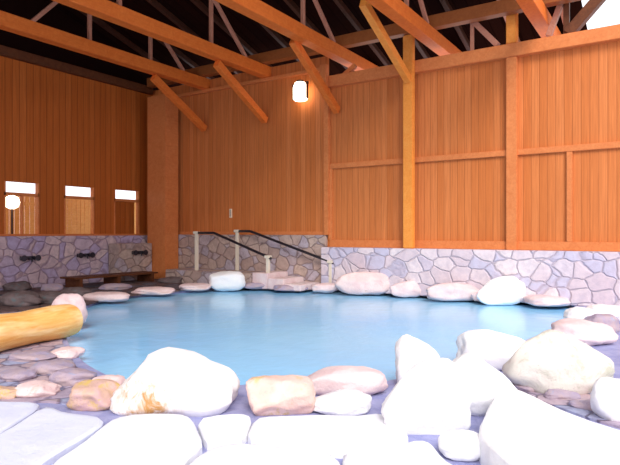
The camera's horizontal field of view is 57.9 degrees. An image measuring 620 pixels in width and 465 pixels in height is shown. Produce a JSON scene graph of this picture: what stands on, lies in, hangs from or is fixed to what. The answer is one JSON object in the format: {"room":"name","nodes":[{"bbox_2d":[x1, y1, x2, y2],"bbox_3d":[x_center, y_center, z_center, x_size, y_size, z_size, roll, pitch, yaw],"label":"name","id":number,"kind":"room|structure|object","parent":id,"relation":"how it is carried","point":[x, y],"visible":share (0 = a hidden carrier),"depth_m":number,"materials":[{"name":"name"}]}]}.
{"room":"spa","nodes":[
{"label":"spa","id":0,"kind":"room"},
{"bbox_2d":[0,235,146,290],"bbox_3d":[-9.888,0.825,12.530,0.450,1.450,16.200,0,0,33],"label":"wall","id":1,"kind":"structure","parent":0,"point":[58,254],"depth_m":16.05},
{"bbox_2d":[20,255,40,261],"bbox_3d":[-7.659,0.711,15.338,0.220,0.192,0.570,0,0,33],"label":"tap","id":2,"kind":"object","parent":1,"relation":"attached to","point":[37,257],"visible":1,"depth_m":15.37,"materials":[{"name":"metal"}]},
{"bbox_2d":[0,0,158,233],"bbox_3d":[-9.848,-4.200,12.867,0.150,8.600,16.810,0,0,33],"label":"wall","id":3,"kind":"structure","parent":0,"point":[58,129],"depth_m":16.67,"materials":[{"name":"wood"}]},
{"bbox_2d":[4,181,38,233],"bbox_3d":[-8.045,-0.650,15.588,0.140,1.500,0.995,0,0,33],"label":"window","id":4,"kind":"structure","parent":3,"relation":"in","point":[21,199],"depth_m":15.59,"materials":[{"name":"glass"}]},
{"bbox_2d":[0,234,146,235],"bbox_3d":[-9.936,0.070,12.567,0.070,0.060,16.210,0,0,33],"label":"trim","id":5,"kind":"structure","parent":3,"relation":"attached to","point":[0,234],"depth_m":16.73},
{"bbox_2d":[0,45,152,94],"bbox_3d":[-9.881,-4.875,12.531,0.160,0.250,16.210,0,0,33],"label":"trim","id":6,"kind":"structure","parent":3,"relation":"attached to","point":[5,51],"depth_m":16.66,"materials":[{"name":"brown wood"}]},
{"bbox_2d":[64,185,93,233],"bbox_3d":[-7.068,-0.650,17.088,0.140,1.500,1.025,0,0,33],"label":"window","id":7,"kind":"structure","parent":3,"relation":"in","point":[78,201],"depth_m":17.10,"materials":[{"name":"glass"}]},
{"bbox_2d":[114,189,138,233],"bbox_3d":[-6.106,-0.650,18.563,0.140,1.500,1.009,0,0,33],"label":"window","id":8,"kind":"structure","parent":3,"relation":"in","point":[126,203],"depth_m":18.60,"materials":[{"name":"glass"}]},
{"bbox_2d":[178,235,327,282],"bbox_3d":[-2.413,0.810,17.637,7.100,1.480,0.500,0,0,33],"label":"wall","id":9,"kind":"structure","parent":0,"point":[215,252],"depth_m":16.79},
{"bbox_2d":[0,279,619,464],"bbox_3d":[-1.493,1.962,7.051,20.200,0.875,18.186,0,0,33],"label":"floor","id":10,"kind":"structure","parent":0,"point":[240,405],"depth_m":5.32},
{"bbox_2d":[0,385,16,398],"bbox_3d":[-2.872,1.501,5.248,0.315,0.128,0.227,0,0,4],"label":"boulder","id":11,"kind":"object","parent":10,"relation":"on","point":[6,392],"visible":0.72,"depth_m":5.16,"materials":[{"name":"stone"}]},
{"bbox_2d":[2,281,31,290],"bbox_3d":[-7.748,1.435,14.835,0.681,0.286,0.529,0,0,-39],"label":"boulder","id":12,"kind":"object","parent":10,"relation":"on","point":[20,285],"visible":0.86,"depth_m":14.66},
{"bbox_2d":[0,368,36,381],"bbox_3d":[-3.062,1.497,5.879,0.380,0.133,0.333,0,0,33],"label":"boulder","id":13,"kind":"object","parent":10,"relation":"on","point":[18,374],"visible":0.9,"depth_m":5.78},
{"bbox_2d":[0,401,38,433],"bbox_3d":[-2.585,1.528,4.497,0.800,0.104,1.518,0,0,-34],"label":"flagstone","id":14,"kind":"object","parent":10,"relation":"on","point":[11,413],"visible":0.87,"depth_m":4.62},
{"bbox_2d":[0,290,42,306],"bbox_3d":[-6.082,1.405,11.773,0.868,0.376,0.613,0,0,-16],"label":"boulder","id":15,"kind":"object","parent":10,"relation":"on","point":[19,298],"visible":0.82,"depth_m":11.55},
{"bbox_2d":[8,350,56,361],"bbox_3d":[-3.377,1.503,6.819,0.606,0.126,0.470,0,0,-3],"label":"boulder","id":16,"kind":"object","parent":10,"relation":"on","point":[27,356],"visible":0.88,"depth_m":6.67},
{"bbox_2d":[14,380,61,397],"bbox_3d":[-2.601,1.492,5.328,0.417,0.149,0.352,0,0,-3],"label":"boulder","id":17,"kind":"object","parent":10,"relation":"on","point":[36,388],"visible":0.89,"depth_m":5.22,"materials":[{"name":"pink stone"}]},
{"bbox_2d":[0,304,82,351],"bbox_3d":[-3.909,1.296,7.513,0.585,0.510,1.757,0,0,22],"label":"log","id":18,"kind":"object","parent":10,"relation":"on","point":[53,322],"visible":1,"depth_m":7.58,"materials":[{"name":"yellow wood"}]},
{"bbox_2d":[38,291,63,303],"bbox_3d":[-5.673,1.430,12.251,0.730,0.297,0.661,0,0,33],"label":"boulder","id":19,"kind":"object","parent":10,"relation":"on","point":[48,297],"visible":0.43,"depth_m":11.99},
{"bbox_2d":[0,407,103,464],"bbox_3d":[-2.020,1.526,3.841,0.710,0.108,1.800,0,0,8],"label":"flagstone","id":20,"kind":"object","parent":10,"relation":"on","point":[48,434],"visible":0.94,"depth_m":4.06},
{"bbox_2d":[29,359,75,373],"bbox_3d":[-2.856,1.494,6.216,0.474,0.144,0.373,0,0,-5],"label":"boulder","id":21,"kind":"object","parent":10,"relation":"on","point":[45,366],"visible":0.75,"depth_m":6.10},
{"bbox_2d":[41,283,63,290],"bbox_3d":[-6.807,1.463,14.806,0.564,0.241,0.406,0,0,5],"label":"boulder","id":22,"kind":"object","parent":10,"relation":"on","point":[52,286],"visible":0.8,"depth_m":14.66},
{"bbox_2d":[51,346,84,358],"bbox_3d":[-3.022,1.497,6.950,0.406,0.140,0.301,0,0,0],"label":"boulder","id":23,"kind":"object","parent":10,"relation":"on","point":[72,352],"visible":0.86,"depth_m":6.88,"materials":[{"name":"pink stone"}]},
{"bbox_2d":[52,293,87,322],"bbox_3d":[-3.987,1.307,9.309,0.507,0.591,0.553,0,0,33],"label":"boulder","id":24,"kind":"object","parent":10,"relation":"on","point":[77,300],"visible":0.41,"depth_m":9.25,"materials":[{"name":"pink stone"}]},
{"bbox_2d":[49,367,97,385],"bbox_3d":[-2.423,1.478,5.737,0.461,0.176,0.345,0,0,-24],"label":"boulder","id":25,"kind":"object","parent":10,"relation":"on","point":[69,376],"visible":0.8,"depth_m":5.61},
{"bbox_2d":[60,287,91,295],"bbox_3d":[-5.721,1.449,13.713,0.772,0.242,0.559,0,0,7],"label":"boulder","id":26,"kind":"object","parent":10,"relation":"on","point":[81,291],"visible":0.73,"depth_m":13.53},
{"bbox_2d":[66,379,119,410],"bbox_3d":[-1.919,1.455,4.999,0.437,0.259,0.396,0,0,12],"label":"boulder","id":27,"kind":"object","parent":10,"relation":"on","point":[96,394],"visible":0.85,"depth_m":4.85,"materials":[{"name":"stone"}]},
{"bbox_2d":[83,292,129,301],"bbox_3d":[-4.621,1.463,12.718,1.088,0.225,0.521,0,0,0],"label":"boulder","id":28,"kind":"object","parent":10,"relation":"on","point":[96,296],"visible":0.97,"depth_m":12.53,"materials":[{"name":"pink stone"}]},
{"bbox_2d":[60,271,157,286],"bbox_3d":[-5.836,1.377,16.514,0.690,0.295,2.900,0,0,33],"label":"bench","id":29,"kind":"object","parent":10,"relation":"on","point":[70,281],"visible":0.98,"depth_m":16.36,"materials":[{"name":"brown wood"}]},
{"bbox_2d":[92,375,125,384],"bbox_3d":[-1.957,1.476,5.437,0.342,0.193,0.272,0,0,33],"label":"boulder","id":30,"kind":"object","parent":10,"relation":"on","point":[120,379],"visible":0.38,"depth_m":5.39,"materials":[{"name":"pink stone"}]},
{"bbox_2d":[98,283,131,289],"bbox_3d":[-5.268,1.469,15.093,0.815,0.212,0.698,0,0,33],"label":"boulder","id":31,"kind":"object","parent":10,"relation":"on","point":[111,286],"visible":0.8,"depth_m":14.88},
{"bbox_2d":[53,414,201,464],"bbox_3d":[-1.205,1.526,3.830,0.885,0.107,1.551,0,0,6],"label":"flagstone","id":32,"kind":"object","parent":10,"relation":"on","point":[136,439],"visible":1,"depth_m":3.92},
{"bbox_2d":[109,243,151,280],"bbox_3d":[-5.756,0.935,17.983,0.480,1.170,1.350,0,0,33],"label":"wall","id":33,"kind":"structure","parent":10,"relation":"on","point":[121,258],"depth_m":17.65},
{"bbox_2d":[131,286,174,294],"bbox_3d":[-3.972,1.474,14.176,1.139,0.200,0.647,0,0,3],"label":"boulder","id":34,"kind":"object","parent":10,"relation":"on","point":[156,290],"visible":0.99,"depth_m":13.94,"materials":[{"name":"pink stone"}]},
{"bbox_2d":[147,94,177,278],"bbox_3d":[-4.883,-1.480,18.590,0.880,6.040,0.580,0,0,33],"label":"pillar","id":35,"kind":"structure","parent":10,"relation":"on","point":[162,114],"depth_m":18.32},
{"bbox_2d":[157,276,182,282],"bbox_3d":[-4.234,1.463,17.185,0.822,0.239,0.673,0,0,4],"label":"boulder","id":36,"kind":"object","parent":10,"relation":"on","point":[172,279],"visible":0.78,"depth_m":16.92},
{"bbox_2d":[110,347,239,416],"bbox_3d":[-1.193,1.325,4.958,1.108,0.565,0.641,0,0,1],"label":"boulder","id":37,"kind":"object","parent":10,"relation":"on","point":[170,380],"visible":0.97,"depth_m":4.74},
{"bbox_2d":[179,283,210,290],"bbox_3d":[-3.094,1.472,15.162,0.877,0.205,0.674,0,0,4],"label":"boulder","id":38,"kind":"object","parent":10,"relation":"on","point":[185,286],"visible":0.99,"depth_m":14.90,"materials":[{"name":"pink stone"}]},
{"bbox_2d":[166,268,264,283],"bbox_3d":[-2.797,1.350,16.956,3.400,0.400,1.060,0,0,33],"label":"ledge","id":39,"kind":"object","parent":10,"relation":"on","point":[189,275],"visible":0.5,"depth_m":16.84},
{"bbox_2d":[198,414,250,450],"bbox_3d":[-0.626,1.529,4.286,0.424,0.102,0.587,0,0,-18],"label":"flagstone","id":40,"kind":"object","parent":10,"relation":"on","point":[218,430],"visible":0.94,"depth_m":4.21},
{"bbox_2d":[209,271,245,290],"bbox_3d":[-2.269,1.331,15.318,1.007,0.559,0.474,0,0,0],"label":"boulder","id":41,"kind":"object","parent":10,"relation":"on","point":[222,280],"visible":0.99,"depth_m":15.12,"materials":[{"name":"white stone"}]},
{"bbox_2d":[190,443,339,464],"bbox_3d":[-0.324,1.526,3.412,1.093,0.107,1.084,0,0,0],"label":"flagstone","id":42,"kind":"object","parent":10,"relation":"on","point":[240,453],"visible":1,"depth_m":3.69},
{"bbox_2d":[246,375,315,415],"bbox_3d":[-0.258,1.425,4.896,0.618,0.314,0.454,0,0,-3],"label":"boulder","id":43,"kind":"object","parent":10,"relation":"on","point":[267,395],"visible":0.97,"depth_m":4.74,"materials":[{"name":"stone"}]},
{"bbox_2d":[233,230,332,282],"bbox_3d":[-0.823,0.728,16.052,3.534,1.625,0.160,0,0,33],"label":"handrail","id":44,"kind":"object","parent":10,"relation":"on","point":[330,262],"visible":0.92,"depth_m":16.23,"materials":[{"name":"metal"}]},
{"bbox_2d":[252,271,319,290],"bbox_3d":[-0.662,1.335,15.589,1.630,0.430,1.000,0,0,33],"label":"stone steps","id":45,"kind":"structure","parent":10,"relation":"on","point":[269,280],"depth_m":15.37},
{"bbox_2d":[193,231,271,272],"bbox_3d":[-2.301,0.752,16.239,2.954,1.575,0.160,0,0,33],"label":"handrail","id":46,"kind":"object","parent":45,"relation":"on","point":[268,257],"visible":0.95,"depth_m":16.41,"materials":[{"name":"metal"}]},
{"bbox_2d":[243,282,264,288],"bbox_3d":[-1.437,1.480,15.523,0.927,0.184,0.336,0,0,2],"label":"boulder","id":47,"kind":"object","parent":45,"relation":"on","point":[252,285],"visible":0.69,"depth_m":15.39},
{"bbox_2d":[273,285,307,290],"bbox_3d":[-0.513,1.481,15.027,0.925,0.174,0.400,0,0,-7],"label":"boulder","id":48,"kind":"object","parent":45,"relation":"on","point":[276,287],"visible":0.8,"depth_m":14.85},
{"bbox_2d":[311,282,337,292],"bbox_3d":[0.405,1.456,14.754,0.734,0.261,0.369,0,0,-6],"label":"boulder","id":49,"kind":"object","parent":10,"relation":"on","point":[327,287],"visible":0.9,"depth_m":14.61,"materials":[{"name":"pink stone"}]},
{"bbox_2d":[247,414,407,458],"bbox_3d":[0.129,1.526,4.198,1.192,0.107,0.752,0,0,-4],"label":"flagstone","id":50,"kind":"object","parent":10,"relation":"on","point":[338,436],"visible":0.89,"depth_m":4.11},
{"bbox_2d":[313,389,371,415],"bbox_3d":[0.268,1.463,4.866,0.536,0.218,0.411,0,0,1],"label":"boulder","id":51,"kind":"object","parent":10,"relation":"on","point":[349,402],"visible":0.88,"depth_m":4.71,"materials":[{"name":"white stone"}]},
{"bbox_2d":[307,366,387,395],"bbox_3d":[0.324,1.439,5.436,0.856,0.266,0.429,0,0,1],"label":"boulder","id":52,"kind":"object","parent":10,"relation":"on","point":[368,380],"visible":0.7,"depth_m":5.27,"materials":[{"name":"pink stone"}]},
{"bbox_2d":[342,441,450,464],"bbox_3d":[0.599,1.526,3.420,0.726,0.107,1.121,0,0,-7],"label":"flagstone","id":53,"kind":"object","parent":10,"relation":"on","point":[414,452],"visible":1,"depth_m":3.70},
{"bbox_2d":[390,280,420,296],"bbox_3d":[2.414,1.389,13.787,0.908,0.410,0.262,0,0,3],"label":"boulder","id":54,"kind":"object","parent":10,"relation":"on","point":[411,288],"visible":0.94,"depth_m":13.71,"materials":[{"name":"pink stone"}]},
{"bbox_2d":[395,334,439,381],"bbox_3d":[1.107,1.323,5.690,0.485,0.575,0.237,0,0,2],"label":"boulder","id":55,"kind":"object","parent":10,"relation":"on","point":[409,350],"visible":0.55,"depth_m":5.60,"materials":[{"name":"white stone"}]},
{"bbox_2d":[381,358,472,434],"bbox_3d":[0.906,1.307,4.457,0.698,0.607,0.515,0,0,0],"label":"boulder","id":56,"kind":"object","parent":10,"relation":"on","point":[434,396],"visible":0.92,"depth_m":4.27,"materials":[{"name":"white stone"}]},
{"bbox_2d":[438,430,480,461],"bbox_3d":[1.067,1.480,3.901,0.340,0.174,0.326,0,0,11],"label":"stepping stone","id":57,"kind":"object","parent":10,"relation":"on","point":[456,445],"visible":0.86,"depth_m":3.79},
{"bbox_2d":[453,352,517,415],"bbox_3d":[1.455,1.337,4.992,0.710,0.531,0.726,0,0,-14],"label":"boulder","id":58,"kind":"object","parent":10,"relation":"on","point":[486,381],"visible":0.42,"depth_m":4.68,"materials":[{"name":"white stone"}]},
{"bbox_2d":[456,329,524,370],"bbox_3d":[2.119,1.362,6.463,0.803,0.469,0.549,0,0,0],"label":"boulder","id":59,"kind":"object","parent":10,"relation":"on","point":[495,348],"visible":0.59,"depth_m":6.30,"materials":[{"name":"white stone"}]},
{"bbox_2d":[523,294,570,306],"bbox_3d":[5.077,1.458,12.056,0.893,0.236,0.863,0,0,9],"label":"boulder","id":60,"kind":"object","parent":10,"relation":"on","point":[541,300],"visible":0.98,"depth_m":11.74,"materials":[{"name":"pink stone"}]},
{"bbox_2d":[479,390,619,464],"bbox_3d":[1.635,1.453,3.684,1.020,0.254,2.343,0,0,23],"label":"boulder","id":61,"kind":"object","parent":10,"relation":"on","point":[518,427],"visible":0.96,"depth_m":3.71,"materials":[{"name":"white stone"}]},
{"bbox_2d":[502,329,614,394],"bbox_3d":[2.449,1.293,5.568,1.046,0.634,0.684,0,0,0],"label":"boulder","id":62,"kind":"object","parent":10,"relation":"on","point":[551,359],"visible":0.84,"depth_m":5.31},
{"bbox_2d":[543,389,580,399],"bbox_3d":[2.342,1.512,5.224,0.332,0.096,0.222,0,0,-1],"label":"boulder","id":63,"kind":"object","parent":10,"relation":"on","point":[555,394],"visible":0.9,"depth_m":5.15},
{"bbox_2d":[567,399,591,410],"bbox_3d":[2.453,1.517,4.918,0.342,0.089,0.247,0,0,-1],"label":"boulder","id":64,"kind":"object","parent":10,"relation":"on","point":[581,404],"visible":0.37,"depth_m":4.88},
{"bbox_2d":[563,306,598,318],"bbox_3d":[4.657,1.426,9.584,0.588,0.310,0.434,0,0,2],"label":"boulder","id":65,"kind":"object","parent":10,"relation":"on","point":[577,312],"visible":0.59,"depth_m":9.47,"materials":[{"name":"white stone"}]},
{"bbox_2d":[551,318,618,345],"bbox_3d":[3.849,1.404,7.862,0.832,0.370,0.827,0,0,33],"label":"boulder","id":66,"kind":"object","parent":10,"relation":"on","point":[591,333],"visible":0.71,"depth_m":7.65,"materials":[{"name":"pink stone"}]},
{"bbox_2d":[584,313,619,332],"bbox_3d":[4.475,1.415,8.661,0.570,0.335,0.434,0,0,3],"label":"boulder","id":67,"kind":"object","parent":10,"relation":"on","point":[611,320],"visible":0.49,"depth_m":8.49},
{"bbox_2d":[586,304,619,320],"bbox_3d":[5.326,1.432,9.979,0.830,0.293,0.607,0,0,4],"label":"boulder","id":68,"kind":"object","parent":10,"relation":"on","point":[614,310],"visible":0.56,"depth_m":9.80,"materials":[{"name":"white stone"}]},
{"bbox_2d":[590,377,619,421],"bbox_3d":[2.560,1.403,4.649,0.408,0.400,0.318,0,0,-5],"label":"boulder","id":69,"kind":"object","parent":10,"relation":"on","point":[605,393],"visible":0.88,"depth_m":4.59,"materials":[{"name":"white stone"}]},
{"bbox_2d":[47,0,587,86],"bbox_3d":[-1.637,-6.495,13.241,13.600,3.170,10.400,0,0,33],"label":"ceiling","id":70,"kind":"structure","parent":0,"point":[248,29],"depth_m":15.63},
{"bbox_2d":[78,10,183,84],"bbox_3d":[-6.456,-6.378,16.470,0.110,3.194,10.191,0,0,33],"label":"rafter","id":71,"kind":"object","parent":70,"relation":"attached to","point":[96,20],"visible":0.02,"depth_m":17.28,"materials":[{"name":"brown wood"}]},
{"bbox_2d":[109,0,214,78],"bbox_3d":[-5.434,-6.378,15.804,0.110,3.194,10.191,0,0,33],"label":"rafter","id":72,"kind":"object","parent":70,"relation":"attached to","point":[178,53],"visible":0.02,"depth_m":17.86,"materials":[{"name":"brown wood"}]},
{"bbox_2d":[146,0,242,73],"bbox_3d":[-4.412,-6.378,15.138,0.110,3.194,10.191,0,0,33],"label":"rafter","id":73,"kind":"object","parent":70,"relation":"attached to","point":[154,3],"visible":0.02,"depth_m":15.87,"materials":[{"name":"brown wood"}]},
{"bbox_2d":[190,0,272,66],"bbox_3d":[-3.389,-6.378,14.472,0.110,3.194,10.191,0,0,33],"label":"rafter","id":74,"kind":"object","parent":70,"relation":"attached to","point":[198,3],"visible":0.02,"depth_m":15.79,"materials":[{"name":"brown wood"}]},
{"bbox_2d":[259,23,298,61],"bbox_3d":[-2.367,-6.378,13.806,0.110,3.194,10.191,0,0,33],"label":"rafter","id":75,"kind":"object","parent":70,"relation":"attached to","point":[274,34],"visible":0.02,"depth_m":15.96,"materials":[{"name":"brown wood"}]},
{"bbox_2d":[215,0,378,70],"bbox_3d":[-1.726,-4.760,11.090,0.300,0.320,13.700,0,0,33],"label":"tie beam","id":76,"kind":"structure","parent":70,"relation":"attached to","point":[259,11],"depth_m":13.05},
{"bbox_2d":[289,39,339,113],"bbox_3d":[0.162,-3.980,14.408,0.170,1.481,2.217,0,0,33],"label":"knee brace","id":77,"kind":"object","parent":76,"relation":"attached to","point":[298,49],"visible":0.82,"depth_m":14.27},
{"bbox_2d":[312,0,335,41],"bbox_3d":[0.269,-5.470,13.968,0.090,1.158,1.348,0,0,33],"label":"strut","id":78,"kind":"object","parent":76,"relation":"on","point":[316,3],"visible":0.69,"depth_m":14.07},
{"bbox_2d":[283,0,347,68],"bbox_3d":[-1.345,-6.378,13.140,0.110,3.194,10.191,0,0,33],"label":"rafter","id":79,"kind":"object","parent":70,"relation":"attached to","point":[290,3],"visible":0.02,"depth_m":14.73,"materials":[{"name":"brown wood"}]},
{"bbox_2d":[333,0,390,65],"bbox_3d":[-0.323,-6.378,12.474,0.110,3.194,10.191,0,0,33],"label":"rafter","id":80,"kind":"object","parent":70,"relation":"attached to","point":[339,3],"visible":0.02,"depth_m":14.80,"materials":[{"name":"brown wood"}]},
{"bbox_2d":[365,0,461,55],"bbox_3d":[0.369,-4.760,9.726,0.300,0.320,13.700,0,0,33],"label":"tie beam","id":81,"kind":"structure","parent":70,"relation":"attached to","point":[397,11],"depth_m":12.65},
{"bbox_2d":[418,0,428,22],"bbox_3d":[2.500,-5.410,12.813,0.090,1.033,1.052,0,0,33],"label":"strut","id":82,"kind":"object","parent":81,"relation":"on","point":[421,3],"visible":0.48,"depth_m":12.99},
{"bbox_2d":[415,38,430,58],"bbox_3d":[0.699,-6.378,11.808,0.110,3.194,10.191,0,0,33],"label":"rafter","id":83,"kind":"object","parent":70,"relation":"attached to","point":[418,44],"visible":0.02,"depth_m":15.41,"materials":[{"name":"brown wood"}]},
{"bbox_2d":[440,0,469,50],"bbox_3d":[1.722,-6.378,11.142,0.110,3.194,10.191,0,0,33],"label":"rafter","id":84,"kind":"object","parent":70,"relation":"attached to","point":[445,3],"visible":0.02,"depth_m":14.36,"materials":[{"name":"brown wood"}]},
{"bbox_2d":[516,0,560,37],"bbox_3d":[4.647,-4.760,11.712,0.300,0.320,5.700,0,0,33],"label":"tie beam","id":85,"kind":"structure","parent":70,"relation":"attached to","point":[536,11],"depth_m":11.98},
{"bbox_2d":[147,0,580,87],"bbox_3d":[0.143,-5.080,15.423,13.400,0.300,0.240,0,0,33],"label":"purlin","id":86,"kind":"object","parent":85,"relation":"on","point":[500,8],"visible":0.69,"depth_m":14.01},
{"bbox_2d":[153,41,619,246],"bbox_3d":[2.188,-2.260,14.532,18.200,5.320,0.080,0,0,33],"label":"wall","id":87,"kind":"structure","parent":0,"point":[570,96],"depth_m":14.10,"materials":[{"name":"wood"}]},
{"bbox_2d":[0,10,209,89],"bbox_3d":[-6.554,-4.760,13.114,0.300,0.320,11.820,0,0,33],"label":"tie beam","id":88,"kind":"structure","parent":87,"relation":"attached to","point":[9,22],"depth_m":14.45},
{"bbox_2d":[30,1,57,21],"bbox_3d":[-6.039,-5.800,13.721,0.090,1.810,1.656,0,0,33],"label":"strut","id":89,"kind":"object","parent":88,"relation":"on","point":[51,5],"visible":1,"depth_m":13.26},
{"bbox_2d":[87,14,91,39],"bbox_3d":[-5.686,-5.800,14.446,0.090,1.760,0.090,0,0,33],"label":"strut","id":90,"kind":"object","parent":88,"relation":"on","point":[89,17],"visible":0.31,"depth_m":14.42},
{"bbox_2d":[148,36,152,59],"bbox_3d":[-4.594,-5.500,16.122,0.090,1.160,0.090,0,0,33],"label":"strut","id":91,"kind":"object","parent":88,"relation":"on","point":[150,39],"visible":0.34,"depth_m":16.10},
{"bbox_2d":[164,42,184,70],"bbox_3d":[-4.183,-5.500,16.570,0.090,1.214,1.251,0,0,33],"label":"strut","id":92,"kind":"object","parent":88,"relation":"on","point":[168,46],"visible":0.58,"depth_m":16.74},
{"bbox_2d":[150,74,206,131],"bbox_3d":[-3.961,-3.910,17.094,0.170,1.347,2.210,0,0,33],"label":"knee brace","id":93,"kind":"object","parent":88,"relation":"attached to","point":[155,79],"visible":1,"depth_m":16.92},
{"bbox_2d":[52,0,270,77],"bbox_3d":[-4.501,-4.760,11.777,0.300,0.320,11.820,0,0,33],"label":"tie beam","id":94,"kind":"structure","parent":87,"relation":"attached to","point":[107,10],"depth_m":13.24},
{"bbox_2d":[209,0,212,42],"bbox_3d":[-2.596,-5.515,14.701,0.090,1.190,0.090,0,0,33],"label":"strut","id":95,"kind":"object","parent":94,"relation":"on","point":[210,1],"visible":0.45,"depth_m":14.65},
{"bbox_2d":[212,0,246,56],"bbox_3d":[-2.157,-5.515,15.191,0.090,1.246,1.350,0,0,33],"label":"strut","id":96,"kind":"object","parent":94,"relation":"on","point":[216,3],"visible":0.97,"depth_m":15.13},
{"bbox_2d":[213,60,267,123],"bbox_3d":[-1.908,-3.910,15.756,0.170,1.347,2.210,0,0,33],"label":"knee brace","id":97,"kind":"object","parent":94,"relation":"attached to","point":[218,65],"visible":1,"depth_m":15.60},
{"bbox_2d":[177,67,319,97],"bbox_3d":[-2.520,-4.550,17.474,7.100,0.100,0.110,0,0,33],"label":"trim","id":98,"kind":"structure","parent":87,"relation":"attached to","point":[299,73],"depth_m":16.93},
{"bbox_2d":[178,231,323,234],"bbox_3d":[-2.500,0.020,17.503,7.100,0.100,0.060,0,0,33],"label":"trim","id":99,"kind":"structure","parent":87,"relation":"attached to","point":[262,232],"depth_m":16.56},
{"bbox_2d":[292,79,308,101],"bbox_3d":[-0.272,-4.015,15.783,0.417,0.590,0.417,0,0,-12],"label":"wall lantern","id":100,"kind":"object","parent":87,"relation":"attached to","point":[300,87],"visible":1,"depth_m":15.63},
{"bbox_2d":[320,64,327,93],"bbox_3d":[0.382,-4.200,15.351,0.220,0.800,0.140,0,0,33],"label":"post","id":101,"kind":"object","parent":87,"relation":"attached to","point":[324,67],"visible":0.61,"depth_m":15.28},
{"bbox_2d":[324,88,330,234],"bbox_3d":[0.474,-1.965,15.529,0.160,4.070,0.120,0,0,33],"label":"trim","id":102,"kind":"structure","parent":87,"relation":"attached to","point":[327,111],"depth_m":15.47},
{"bbox_2d":[328,169,332,239],"bbox_3d":[0.573,-0.780,15.498,0.120,1.960,0.065,0,0,33],"label":"trim","id":103,"kind":"structure","parent":87,"relation":"attached to","point":[330,236],"depth_m":15.46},
{"bbox_2d":[328,24,619,87],"bbox_3d":[5.129,-4.150,12.544,11.100,0.300,0.320,0,0,33],"label":"wooden beam","id":104,"kind":"structure","parent":87,"relation":"attached to","point":[607,34],"depth_m":12.97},
{"bbox_2d":[470,23,473,50],"bbox_3d":[3.867,-4.650,13.354,0.080,0.700,0.080,0,0,33],"label":"strut","id":105,"kind":"object","parent":104,"relation":"on","point":[471,25],"visible":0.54,"depth_m":13.32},
{"bbox_2d":[472,22,499,45],"bbox_3d":[4.139,-4.675,13.177,0.639,0.724,0.130,0,0,33],"label":"strut","id":106,"kind":"object","parent":104,"relation":"on","point":[477,25],"visible":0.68,"depth_m":13.11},
{"bbox_2d":[506,13,517,43],"bbox_3d":[4.637,-4.875,12.841,0.230,1.150,0.220,0,0,33],"label":"post","id":107,"kind":"object","parent":104,"relation":"on","point":[511,20],"visible":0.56,"depth_m":12.75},
{"bbox_2d":[546,4,562,36],"bbox_3d":[5.459,-4.875,12.317,0.506,1.087,0.120,0,0,33],"label":"strut","id":108,"kind":"object","parent":104,"relation":"on","point":[558,9],"visible":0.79,"depth_m":12.31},
{"bbox_2d":[563,3,569,33],"bbox_3d":[5.602,-4.850,12.224,0.120,1.100,0.120,0,0,33],"label":"strut","id":109,"kind":"object","parent":104,"relation":"on","point":[566,7],"visible":0.59,"depth_m":12.18,"materials":[{"name":"brown wood"}]},
{"bbox_2d":[564,0,605,32],"bbox_3d":[6.129,-4.960,11.880,1.350,1.420,0.220,0,0,33],"label":"strut","id":110,"kind":"object","parent":104,"relation":"on","point":[591,6],"visible":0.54,"depth_m":11.96,"materials":[{"name":"brown wood"}]},
{"bbox_2d":[330,240,619,251],"bbox_3d":[5.163,0.300,12.504,11.000,0.200,0.070,0,0,33],"label":"trim","id":111,"kind":"structure","parent":87,"relation":"attached to","point":[486,245],"depth_m":13.14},
{"bbox_2d":[330,141,619,168],"bbox_3d":[5.163,-1.830,12.504,11.000,0.140,0.070,0,0,33],"label":"trim","id":112,"kind":"structure","parent":87,"relation":"attached to","point":[604,145],"depth_m":13.16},
{"bbox_2d":[506,56,517,249],"bbox_3d":[4.625,-1.800,12.813,0.240,4.400,0.140,0,0,33],"label":"trim","id":113,"kind":"structure","parent":87,"relation":"attached to","point":[511,62],"depth_m":12.74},
{"bbox_2d":[566,151,572,241],"bbox_3d":[5.651,-0.780,12.189,0.120,1.960,0.065,0,0,33],"label":"trim","id":114,"kind":"structure","parent":87,"relation":"attached to","point":[569,155],"depth_m":12.16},
{"bbox_2d":[321,247,619,305],"bbox_3d":[5.146,0.975,12.569,11.100,1.150,0.740,0,0,33],"label":"wall","id":115,"kind":"structure","parent":0,"point":[586,278],"depth_m":12.76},
{"bbox_2d":[403,34,414,248],"bbox_3d":[2.470,-2.260,13.984,0.270,5.320,0.150,0,0,33],"label":"timber post","id":116,"kind":"object","parent":115,"relation":"on","point":[408,40],"visible":0.8,"depth_m":13.91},
{"bbox_2d":[359,0,410,82],"bbox_3d":[1.783,-4.350,12.922,0.160,1.275,2.477,0,0,33],"label":"knee brace","id":117,"kind":"object","parent":116,"relation":"attached to","point":[366,8],"visible":1,"depth_m":12.74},
{"label":"floor","id":118,"kind":"structure","parent":0,"visible":0},
{"bbox_2d":[66,288,570,384],"bbox_3d":[-0.499,1.995,11.044,9.909,0.750,10.410,0,0,33],"label":"pool water","id":119,"kind":"object","parent":118,"relation":"in","point":[250,332],"visible":0.33,"depth_m":9.55,"materials":[{"name":"liquid"}]},
{"bbox_2d":[335,272,389,294],"bbox_3d":[1.411,1.302,14.308,1.570,0.608,0.401,0,0,-3],"label":"boulder","id":120,"kind":"object","parent":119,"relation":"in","point":[358,283],"visible":0.91,"depth_m":14.16,"materials":[{"name":"pink stone"}]},
{"bbox_2d":[426,283,478,300],"bbox_3d":[3.375,1.385,13.037,1.331,0.438,0.388,0,0,-2],"label":"boulder","id":121,"kind":"object","parent":119,"relation":"in","point":[442,291],"visible":0.8,"depth_m":12.89,"materials":[{"name":"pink stone"}]},
{"bbox_2d":[476,276,525,304],"bbox_3d":[4.243,1.285,12.466,1.087,0.650,0.304,0,0,5],"label":"boulder","id":122,"kind":"object","parent":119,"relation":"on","point":[503,290],"visible":1,"depth_m":12.34,"materials":[{"name":"white stone"}]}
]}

